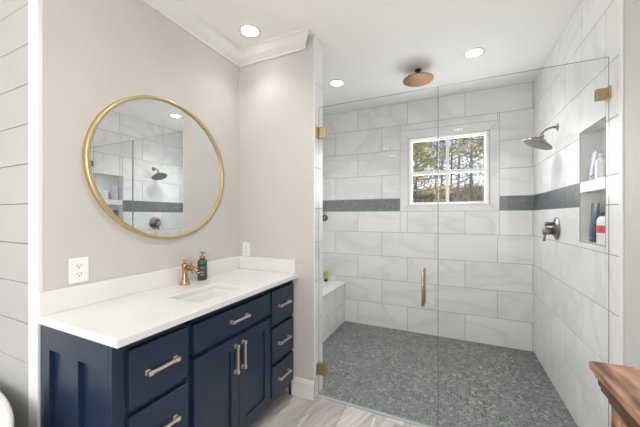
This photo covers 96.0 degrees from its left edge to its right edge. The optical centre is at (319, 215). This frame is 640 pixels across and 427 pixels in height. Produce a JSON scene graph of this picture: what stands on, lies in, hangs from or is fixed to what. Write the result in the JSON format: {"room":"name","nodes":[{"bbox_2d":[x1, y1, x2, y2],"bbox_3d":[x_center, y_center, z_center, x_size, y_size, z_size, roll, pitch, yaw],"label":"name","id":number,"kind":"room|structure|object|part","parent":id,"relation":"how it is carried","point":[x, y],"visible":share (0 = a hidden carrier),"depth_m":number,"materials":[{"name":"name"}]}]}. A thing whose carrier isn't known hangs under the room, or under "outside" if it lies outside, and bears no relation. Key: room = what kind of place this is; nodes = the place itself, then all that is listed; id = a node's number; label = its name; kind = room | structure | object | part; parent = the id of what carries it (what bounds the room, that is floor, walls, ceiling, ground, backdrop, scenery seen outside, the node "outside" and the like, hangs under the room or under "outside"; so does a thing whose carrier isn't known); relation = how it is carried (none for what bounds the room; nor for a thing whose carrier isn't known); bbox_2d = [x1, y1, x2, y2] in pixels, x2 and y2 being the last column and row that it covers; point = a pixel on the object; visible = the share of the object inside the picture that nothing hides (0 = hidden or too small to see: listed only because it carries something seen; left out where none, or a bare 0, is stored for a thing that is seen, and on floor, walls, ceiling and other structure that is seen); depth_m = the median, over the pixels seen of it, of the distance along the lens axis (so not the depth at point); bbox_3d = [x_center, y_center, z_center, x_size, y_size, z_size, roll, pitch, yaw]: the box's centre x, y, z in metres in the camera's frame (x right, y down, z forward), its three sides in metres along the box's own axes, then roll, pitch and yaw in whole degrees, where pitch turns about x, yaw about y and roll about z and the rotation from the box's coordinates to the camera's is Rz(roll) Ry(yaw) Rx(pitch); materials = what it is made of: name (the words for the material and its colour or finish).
{"room":"bathroom","nodes":[
{"label":"bathroom","id":0,"kind":"room"},
{"bbox_2d":[0,0,27,426],"bbox_3d":[-1.991,0.007,1.650,1.798,2.605,0.112,0,0,25],"label":"wall","id":1,"kind":"structure","parent":0,"point":[13,13],"depth_m":1.31,"materials":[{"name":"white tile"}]},
{"bbox_2d":[28,0,42,426],"bbox_3d":[-1.216,0.007,1.231,0.082,2.605,0.018,0,0,25],"label":"trim","id":2,"kind":"structure","parent":1,"relation":"attached to","point":[35,7],"depth_m":1.22,"materials":[{"name":"white paint"}]},
{"bbox_2d":[43,0,238,290],"bbox_3d":[-0.931,0.007,1.868,0.100,2.605,1.378,0,0,25],"label":"wall","id":3,"kind":"structure","parent":0,"point":[97,54],"depth_m":1.47,"materials":[{"name":"beige paint"}]},
{"bbox_2d":[69,257,88,283],"bbox_3d":[-1.118,0.251,1.336,0.008,0.115,0.079,0,0,25],"label":"wall outlet","id":4,"kind":"object","parent":3,"relation":"attached to","point":[78,267],"visible":1,"depth_m":1.33,"materials":[{"name":"white plastic"}]},
{"bbox_2d":[75,262,83,268],"bbox_3d":[-1.116,0.231,1.335,0.004,0.029,0.035,0,0,25],"label":"receptacle","id":5,"kind":"object","parent":4,"relation":"attached to","point":[78,265],"depth_m":1.33,"materials":[{"name":"white plastic"}]},
{"bbox_2d":[75,271,83,277],"bbox_3d":[-1.116,0.270,1.335,0.004,0.029,0.035,0,0,25],"label":"receptacle","id":6,"kind":"object","parent":4,"relation":"attached to","point":[78,274],"depth_m":1.33,"materials":[{"name":"white plastic"}]},
{"bbox_2d":[38,256,238,316],"bbox_3d":[-0.911,0.370,1.767,0.019,0.100,1.247,0,0,25],"label":"backsplash","id":7,"kind":"structure","parent":3,"relation":"attached to","point":[67,298],"depth_m":1.47,"materials":[{"name":"white stone"}]},
{"bbox_2d":[82,95,223,238],"bbox_3d":[-0.913,-0.280,1.748,0.030,0.836,0.890,0,0,25],"label":"round mirror","id":8,"kind":"object","parent":3,"relation":"attached to","point":[153,167],"visible":1,"depth_m":1.65,"materials":[{"name":"gold metal"}]},
{"bbox_2d":[141,0,239,67],"bbox_3d":[-0.877,-1.248,1.761,0.088,0.094,1.230,0,0,25],"label":"trim","id":9,"kind":"structure","parent":3,"relation":"attached to","point":[177,12],"depth_m":1.89,"materials":[{"name":"white paint"}]},
{"bbox_2d":[239,34,322,400],"bbox_3d":[-0.320,0.007,2.255,0.682,2.605,0.167,0,0,25],"label":"wall","id":10,"kind":"structure","parent":0,"point":[281,154],"depth_m":2.14,"materials":[{"name":"beige paint"}]},
{"bbox_2d":[243,242,249,255],"bbox_3d":[-0.590,0.265,2.301,0.070,0.110,0.008,0,0,25],"label":"wall outlet","id":11,"kind":"object","parent":10,"relation":"attached to","point":[246,245],"visible":1,"depth_m":2.30,"materials":[{"name":"white plastic"}]},
{"bbox_2d":[239,27,308,67],"bbox_3d":[-0.365,-1.248,2.153,0.685,0.094,0.088,0,0,25],"label":"trim","id":12,"kind":"structure","parent":10,"relation":"attached to","point":[295,41],"depth_m":2.13,"materials":[{"name":"white paint"}]},
{"bbox_2d":[316,86,437,426],"bbox_3d":[0.354,0.254,1.931,0.815,2.088,0.096,0,0,25],"label":"shower door","id":13,"kind":"structure","parent":10,"relation":"attached to","point":[321,132],"depth_m":1.99,"materials":[{"name":"clear glass"}]},
{"bbox_3d":[0.645,0.440,1.795,0.022,0.231,0.096,0,0,25],"label":"handle","id":14,"kind":"part","parent":13,"relation":"part of","materials":[{"name":"gold metal"}]},
{"bbox_2d":[323,212,327,220],"bbox_3d":[0.061,0.009,3.674,0.078,0.112,0.052,0,0,25],"label":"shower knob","id":15,"kind":"object","parent":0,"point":[324,215],"visible":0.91,"depth_m":3.66,"materials":[{"name":"silver metal"}]},
{"bbox_2d":[323,280,345,341],"bbox_3d":[-0.137,1.066,3.028,0.361,0.488,1.395,0,0,25],"label":"shower bench","id":16,"kind":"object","parent":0,"point":[333,291],"depth_m":3.27,"materials":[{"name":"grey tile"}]},
{"bbox_2d":[324,270,327,280],"bbox_3d":[0.076,0.751,3.632,0.058,0.142,0.038,0,0,25],"label":"wash bottle","id":17,"kind":"object","parent":16,"relation":"on","point":[325,271],"visible":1,"depth_m":3.62,"materials":[{"name":"green plastic"}]},
{"bbox_2d":[180,0,581,115],"bbox_3d":[-1.172,-1.345,0.658,4.319,0.100,6.805,0,0,25],"label":"ceiling","id":18,"kind":"structure","parent":0,"point":[371,46],"depth_m":2.08,"materials":[{"name":"white paint"}]},
{"bbox_2d":[238,24,261,38],"bbox_3d":[-0.490,-1.292,2.016,0.160,0.006,0.160,0,0,25],"label":"recessed light","id":19,"kind":"object","parent":18,"relation":"in","point":[252,31],"visible":1,"depth_m":2.01,"materials":[{"name":"white paint"}]},
{"bbox_2d":[329,79,344,86],"bbox_3d":[0.165,-1.292,2.804,0.160,0.006,0.160,0,0,25],"label":"recessed light","id":20,"kind":"object","parent":18,"relation":"in","point":[337,82],"visible":1,"depth_m":2.80,"materials":[{"name":"white"}]},
{"bbox_2d":[403,68,433,86],"bbox_3d":[0.871,-1.248,2.556,0.262,0.094,0.262,0,0,25],"label":"shower head","id":21,"kind":"object","parent":18,"relation":"attached to","point":[419,78],"visible":1,"depth_m":2.54},
{"bbox_2d":[463,47,485,58],"bbox_3d":[1.224,-1.292,2.288,0.160,0.006,0.160,0,0,25],"label":"recessed light","id":22,"kind":"object","parent":18,"relation":"in","point":[472,53],"visible":1,"depth_m":2.29,"materials":[{"name":"white"}]},
{"bbox_2d":[249,321,577,426],"bbox_3d":[-1.185,1.359,0.654,4.299,0.102,6.785,0,0,25],"label":"floor","id":23,"kind":"structure","parent":0,"point":[435,381],"depth_m":2.20,"materials":[{"name":"grey tile"}]},
{"bbox_2d":[0,391,14,426],"bbox_3d":[-1.684,1.035,1.004,1.600,0.550,0.720,0,0,25],"label":"bathtub","id":24,"kind":"object","parent":23,"relation":"on","point":[6,413],"visible":1,"depth_m":1.12,"materials":[{"name":"white ceramic"}]},
{"bbox_2d":[40,280,292,426],"bbox_3d":[-0.670,0.880,1.658,0.546,0.860,1.236,0,0,25],"label":"bathroom vanity","id":25,"kind":"object","parent":23,"relation":"on","point":[225,366],"visible":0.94,"depth_m":1.25,"materials":[{"name":"blue paint"}]},
{"bbox_3d":[-0.641,0.844,1.158,0.020,0.224,0.252,0,0,25],"label":"drawer","id":26,"kind":"part","parent":25,"relation":"part of","materials":[{"name":"blue paint"}]},
{"bbox_3d":[-0.641,0.597,1.158,0.020,0.217,0.252,0,0,25],"label":"drawer","id":27,"kind":"part","parent":25,"relation":"part of","materials":[{"name":"blue paint"}]},
{"bbox_3d":[-0.621,0.597,1.148,0.026,0.019,0.138,0,0,25],"label":"handle","id":28,"kind":"part","parent":25,"relation":"part of","materials":[{"name":"beige metal"}]},
{"bbox_2d":[37,256,297,348],"bbox_3d":[-0.671,0.385,1.655,0.548,0.129,1.247,0,0,25],"label":"countertop","id":29,"kind":"structure","parent":25,"relation":"on","point":[119,312],"depth_m":1.39,"materials":[{"name":"white stone"}]},
{"bbox_2d":[179,260,200,284],"bbox_3d":[-0.782,0.344,1.766,0.158,0.151,0.090,0,0,25],"label":"faucet","id":30,"kind":"object","parent":29,"relation":"on","point":[185,267],"visible":1,"depth_m":1.76,"materials":[{"name":"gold metal"}]},
{"bbox_3d":[-0.770,0.314,1.745,0.119,0.071,0.027,0,0,25],"label":"spout","id":31,"kind":"part","parent":30,"relation":"part of","materials":[{"name":"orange metal"}]},
{"bbox_2d":[197,252,206,280],"bbox_3d":[-0.776,0.328,1.899,0.060,0.185,0.061,0,0,-5],"label":"soap dispenser","id":32,"kind":"object","parent":29,"relation":"on","point":[202,262],"visible":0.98,"depth_m":1.88,"materials":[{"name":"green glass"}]},
{"bbox_2d":[178,289,232,302],"bbox_3d":[-0.619,0.523,1.589,0.259,0.146,0.362,0,0,25],"label":"sink","id":33,"kind":"object","parent":29,"relation":"in","point":[207,295],"visible":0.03,"depth_m":1.71,"materials":[{"name":"white ceramic"}]},
{"bbox_3d":[-0.621,0.844,1.148,0.026,0.019,0.138,0,0,25],"label":"handle","id":34,"kind":"part","parent":25,"relation":"part of","materials":[{"name":"beige metal"}]},
{"bbox_3d":[-0.512,0.918,1.435,0.020,0.536,0.296,0,0,25],"label":"cabinet door","id":35,"kind":"part","parent":25,"relation":"part of","materials":[{"name":"blue paint"}]},
{"bbox_3d":[-0.449,0.558,1.570,0.020,0.128,0.594,0,0,25],"label":"drawer","id":36,"kind":"part","parent":25,"relation":"part of","materials":[{"name":"blue paint"}]},
{"bbox_3d":[-0.441,0.764,1.535,0.026,0.155,0.019,0,0,25],"label":"handle","id":37,"kind":"part","parent":25,"relation":"part of","materials":[{"name":"beige metal"}]},
{"bbox_3d":[-0.429,0.558,1.560,0.026,0.019,0.138,0,0,25],"label":"handle","id":38,"kind":"part","parent":25,"relation":"part of","materials":[{"name":"beige metal"}]},
{"bbox_3d":[-0.416,0.764,1.588,0.026,0.155,0.019,0,0,25],"label":"handle","id":39,"kind":"part","parent":25,"relation":"part of","materials":[{"name":"beige metal"}]},
{"bbox_3d":[-0.386,0.918,1.706,0.020,0.536,0.294,0,0,25],"label":"cabinet door","id":40,"kind":"part","parent":25,"relation":"part of","materials":[{"name":"blue paint"}]},
{"bbox_3d":[-0.259,1.085,1.980,0.020,0.202,0.274,0,0,25],"label":"drawer","id":41,"kind":"part","parent":25,"relation":"part of","materials":[{"name":"blue paint"}]},
{"bbox_3d":[-0.259,0.847,1.980,0.020,0.226,0.274,0,0,25],"label":"drawer","id":42,"kind":"part","parent":25,"relation":"part of","materials":[{"name":"blue paint"}]},
{"bbox_3d":[-0.259,0.598,1.980,0.020,0.220,0.274,0,0,25],"label":"drawer","id":43,"kind":"part","parent":25,"relation":"part of","materials":[{"name":"blue paint"}]},
{"bbox_3d":[-0.238,1.085,1.970,0.026,0.019,0.138,0,0,25],"label":"handle","id":44,"kind":"part","parent":25,"relation":"part of","materials":[{"name":"beige metal"}]},
{"bbox_3d":[-0.238,0.847,1.970,0.026,0.019,0.138,0,0,25],"label":"handle","id":45,"kind":"part","parent":25,"relation":"part of","materials":[{"name":"beige metal"}]},
{"bbox_3d":[-0.238,0.598,1.970,0.026,0.019,0.138,0,0,25],"label":"handle","id":46,"kind":"part","parent":25,"relation":"part of","materials":[{"name":"beige metal"}]},
{"bbox_2d":[438,56,610,426],"bbox_3d":[1.079,0.258,1.594,0.783,2.096,0.052,0,0,25],"label":"screen","id":47,"kind":"object","parent":23,"relation":"on","point":[601,94],"visible":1,"depth_m":1.43,"materials":[{"name":"clear glass"}]},
{"bbox_2d":[589,361,639,426],"bbox_3d":[0.652,0.870,0.165,0.316,0.880,1.449,0,0,25],"label":"wooden table","id":48,"kind":"object","parent":23,"relation":"on","point":[620,384],"visible":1,"depth_m":0.75,"materials":[{"name":"brown wood"}]},
{"bbox_3d":[0.649,0.493,0.147,0.307,0.074,1.395,0,0,25],"label":"moulding","id":49,"kind":"part","parent":48,"relation":"part of","materials":[{"name":"brown wood"}]},
{"bbox_3d":[0.829,0.920,0.777,0.050,0.780,0.050,0,0,25],"label":"corner post","id":50,"kind":"part","parent":48,"relation":"part of","materials":[{"name":"brown wood"}]},
{"bbox_2d":[323,82,533,351],"bbox_3d":[1.061,0.007,3.327,2.481,2.605,0.162,0,0,25],"label":"wall","id":51,"kind":"structure","parent":0,"point":[478,259],"depth_m":3.16,"materials":[{"name":"grey tile"}]},
{"bbox_2d":[408,130,488,204],"bbox_3d":[1.386,-0.502,3.151,0.799,0.754,0.068,0,0,25],"label":"window","id":52,"kind":"structure","parent":51,"relation":"in","point":[485,169],"depth_m":3.13,"materials":[{"name":"white plastic"}]},
{"bbox_3d":[1.390,-0.660,3.160,0.739,0.393,0.022,0,0,25],"label":"sash","id":53,"kind":"part","parent":52,"relation":"part of","materials":[{"name":"white plastic"}]},
{"bbox_3d":[1.380,-0.320,3.139,0.739,0.357,0.022,0,0,25],"label":"sash","id":54,"kind":"part","parent":52,"relation":"part of","materials":[{"name":"white plastic"}]},
{"bbox_2d":[534,0,639,426],"bbox_3d":[0.838,0.007,-0.233,0.323,2.605,6.685,0,0,25],"label":"wall","id":55,"kind":"structure","parent":0,"point":[571,271],"depth_m":1.71,"materials":[{"name":"grey tile"}]},
{"bbox_2d":[523,123,558,149],"bbox_3d":[1.666,-0.594,2.181,0.215,0.191,0.200,0,0,25],"label":"shower head","id":56,"kind":"object","parent":55,"relation":"attached to","point":[539,142],"visible":1,"depth_m":2.16},
{"bbox_3d":[1.711,-0.637,2.160,0.111,0.067,0.017,0,0,25],"label":"arm","id":57,"kind":"part","parent":56,"relation":"part of","materials":[{"name":"silver metal"}]},
{"bbox_2d":[542,217,559,240],"bbox_3d":[1.730,0.100,2.173,0.087,0.183,0.172,0,0,25],"label":"shower valve","id":58,"kind":"object","parent":55,"relation":"attached to","point":[555,230],"visible":1,"depth_m":2.15,"materials":[{"name":"silver metal"}]},
{"bbox_3d":[1.724,0.138,2.176,0.072,0.107,0.060,0,0,25],"label":"temperature lever","id":59,"kind":"part","parent":58,"relation":"part of","materials":[{"name":"silver metal"}]},
{"bbox_3d":[1.730,0.060,2.173,0.058,0.034,0.034,0,0,25],"label":"diverter knob","id":60,"kind":"part","parent":58,"relation":"part of","materials":[{"name":"silver metal"}]},
{"bbox_2d":[580,177,604,192],"bbox_3d":[1.559,-0.171,1.590,0.091,0.062,0.324,0,0,25],"label":"niche shelf","id":61,"kind":"object","parent":55,"relation":"attached to","point":[597,185],"depth_m":1.61,"materials":[{"name":"stone"}]},
{"bbox_2d":[589,203,599,242],"bbox_3d":[1.591,0.038,1.664,0.048,0.225,0.105,0,0,25],"label":"tube","id":62,"kind":"object","parent":55,"relation":"on","point":[595,207],"visible":0.71,"depth_m":1.65,"materials":[{"name":"blue plastic"}]},
{"bbox_2d":[596,212,604,244],"bbox_3d":[1.523,0.065,1.552,0.044,0.172,0.081,0,0,25],"label":"shampoo bottle","id":63,"kind":"object","parent":55,"relation":"on","point":[600,223],"visible":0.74,"depth_m":1.54,"materials":[{"name":"white plastic"}]},
{"bbox_2d":[619,0,623,365],"bbox_3d":[1.382,0.007,1.321,0.006,2.605,0.032,0,0,25],"label":"trim","id":64,"kind":"structure","parent":55,"relation":"attached to","point":[621,2],"depth_m":1.31,"materials":[{"name":"white paint"}]},
{"bbox_2d":[589,150,597,179],"bbox_3d":[1.590,-0.287,1.670,0.044,0.170,0.097,0,0,25],"label":"shampoo bottle","id":65,"kind":"object","parent":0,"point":[594,155],"visible":0.65,"depth_m":1.66,"materials":[{"name":"grey plastic"}]},
{"bbox_2d":[595,153,604,178],"bbox_3d":[1.526,-0.272,1.568,0.040,0.139,0.076,0,0,25],"label":"bottle","id":66,"kind":"object","parent":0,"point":[600,161],"visible":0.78,"depth_m":1.55,"materials":[{"name":"white plastic"}]},
{"label":"outside","id":67,"kind":"structure","parent":0,"visible":0},
{"bbox_2d":[413,186,483,202],"bbox_3d":[9.955,-1.184,21.398,48.000,5.688,40.000,0,0,25],"label":"ground","id":68,"kind":"structure","parent":67,"point":[468,186],"depth_m":24.71,"materials":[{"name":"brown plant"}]},
{"bbox_2d":[413,194,434,203],"bbox_3d":[3.544,0.179,9.822,0.640,1.817,0.920,0,0,25],"label":"garden shed","id":69,"kind":"object","parent":68,"relation":"on","point":[417,198],"visible":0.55,"depth_m":9.44,"materials":[{"name":"brown wood"}]},
{"bbox_2d":[413,140,450,187],"bbox_3d":[7.993,-6.148,25.551,5.502,9.590,5.542,0,0,-23],"label":"tree","id":70,"kind":"object","parent":68,"relation":"on","point":[449,140],"visible":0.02,"depth_m":24.49,"materials":[{"name":"green plant"}]},
{"bbox_2d":[413,141,465,202],"bbox_3d":[3.224,-2.108,10.067,3.500,6.268,2.938,0,0,-7],"label":"tree","id":71,"kind":"object","parent":68,"relation":"on","point":[427,146],"visible":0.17,"depth_m":10.01,"materials":[{"name":"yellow plant"}]},
{"bbox_2d":[413,137,471,194],"bbox_3d":[4.497,-3.641,13.201,4.064,8.216,4.606,0,0,-43],"label":"tree","id":72,"kind":"object","parent":68,"relation":"on","point":[444,149],"visible":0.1,"depth_m":12.80,"materials":[{"name":"green plant"}]},
{"bbox_2d":[413,139,477,182],"bbox_3d":[2.911,-2.473,11.089,5.450,6.810,3.788,0,0,25],"label":"tree","id":73,"kind":"object","parent":68,"relation":"on","point":[457,141],"visible":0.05,"depth_m":9.97,"materials":[{"name":"green plant"}]},
{"bbox_2d":[413,176,483,202],"bbox_3d":[10.524,-2.096,22.681,14.231,4.238,16.218,0,0,25],"label":"dry brush","id":74,"kind":"object","parent":68,"relation":"on","point":[464,188],"visible":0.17,"depth_m":21.44,"materials":[{"name":"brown plant"}]},
{"bbox_2d":[414,140,482,197],"bbox_3d":[8.885,-5.820,21.635,5.567,9.543,5.410,0,0,-16],"label":"bare tree","id":75,"kind":"object","parent":68,"relation":"on","point":[437,140],"visible":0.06,"depth_m":22.19,"materials":[{"name":"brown plant"}]},
{"bbox_2d":[424,138,477,201],"bbox_3d":[5.806,-3.973,13.466,3.158,8.463,4.493,0,0,-9],"label":"bare tree","id":76,"kind":"object","parent":68,"relation":"on","point":[443,147],"visible":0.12,"depth_m":13.70,"materials":[{"name":"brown plant"}]},
{"bbox_2d":[421,140,481,201],"bbox_3d":[8.623,-4.993,19.040,4.433,8.646,5.612,0,0,25],"label":"tree","id":77,"kind":"object","parent":68,"relation":"on","point":[451,161],"visible":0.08,"depth_m":19.11,"materials":[{"name":"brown plant"}]},
{"bbox_2d":[427,136,481,181],"bbox_3d":[11.997,-6.619,25.457,6.399,9.717,5.635,0,0,25],"label":"tree","id":78,"kind":"object","parent":68,"relation":"on","point":[463,180],"visible":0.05,"depth_m":25.46,"materials":[{"name":"green plant"}]},
{"bbox_2d":[456,138,460,201],"bbox_3d":[5.515,-4.361,11.678,2.568,9.731,3.129,0,0,25],"label":"pine tree","id":79,"kind":"object","parent":68,"relation":"on","point":[459,143],"visible":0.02,"depth_m":11.76,"materials":[{"name":"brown plant"}]},
{"bbox_2d":[449,136,482,193],"bbox_3d":[10.833,-6.020,20.151,4.807,9.909,4.863,0,0,25],"label":"bare tree","id":80,"kind":"object","parent":68,"relation":"on","point":[475,136],"visible":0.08,"depth_m":20.18,"materials":[{"name":"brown plant"}]},
{"bbox_2d":[453,135,483,153],"bbox_3d":[6.744,-3.832,11.988,3.008,8.362,2.946,0,0,25],"label":"tree","id":81,"kind":"object","parent":68,"relation":"on","point":[463,138],"visible":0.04,"depth_m":12.10,"materials":[{"name":"green plant"}]},
{"bbox_2d":[456,136,482,167],"bbox_3d":[11.459,-5.844,18.796,5.149,9.778,4.553,0,0,25],"label":"tree","id":82,"kind":"object","parent":68,"relation":"on","point":[479,164],"visible":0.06,"depth_m":19.11,"materials":[{"name":"green plant"}]},
{"bbox_2d":[469,136,479,200],"bbox_3d":[7.574,-5.141,14.457,2.722,10.307,3.864,0,0,-32],"label":"pine tree","id":83,"kind":"object","parent":68,"relation":"on","point":[471,150],"visible":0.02,"depth_m":14.07,"materials":[{"name":"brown plant"}]},
{"bbox_2d":[466,136,483,175],"bbox_3d":[8.753,-4.219,12.733,4.254,8.628,5.625,0,0,25],"label":"tree","id":84,"kind":"object","parent":68,"relation":"on","point":[479,141],"visible":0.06,"depth_m":12.21,"materials":[{"name":"green plant"}]}
]}

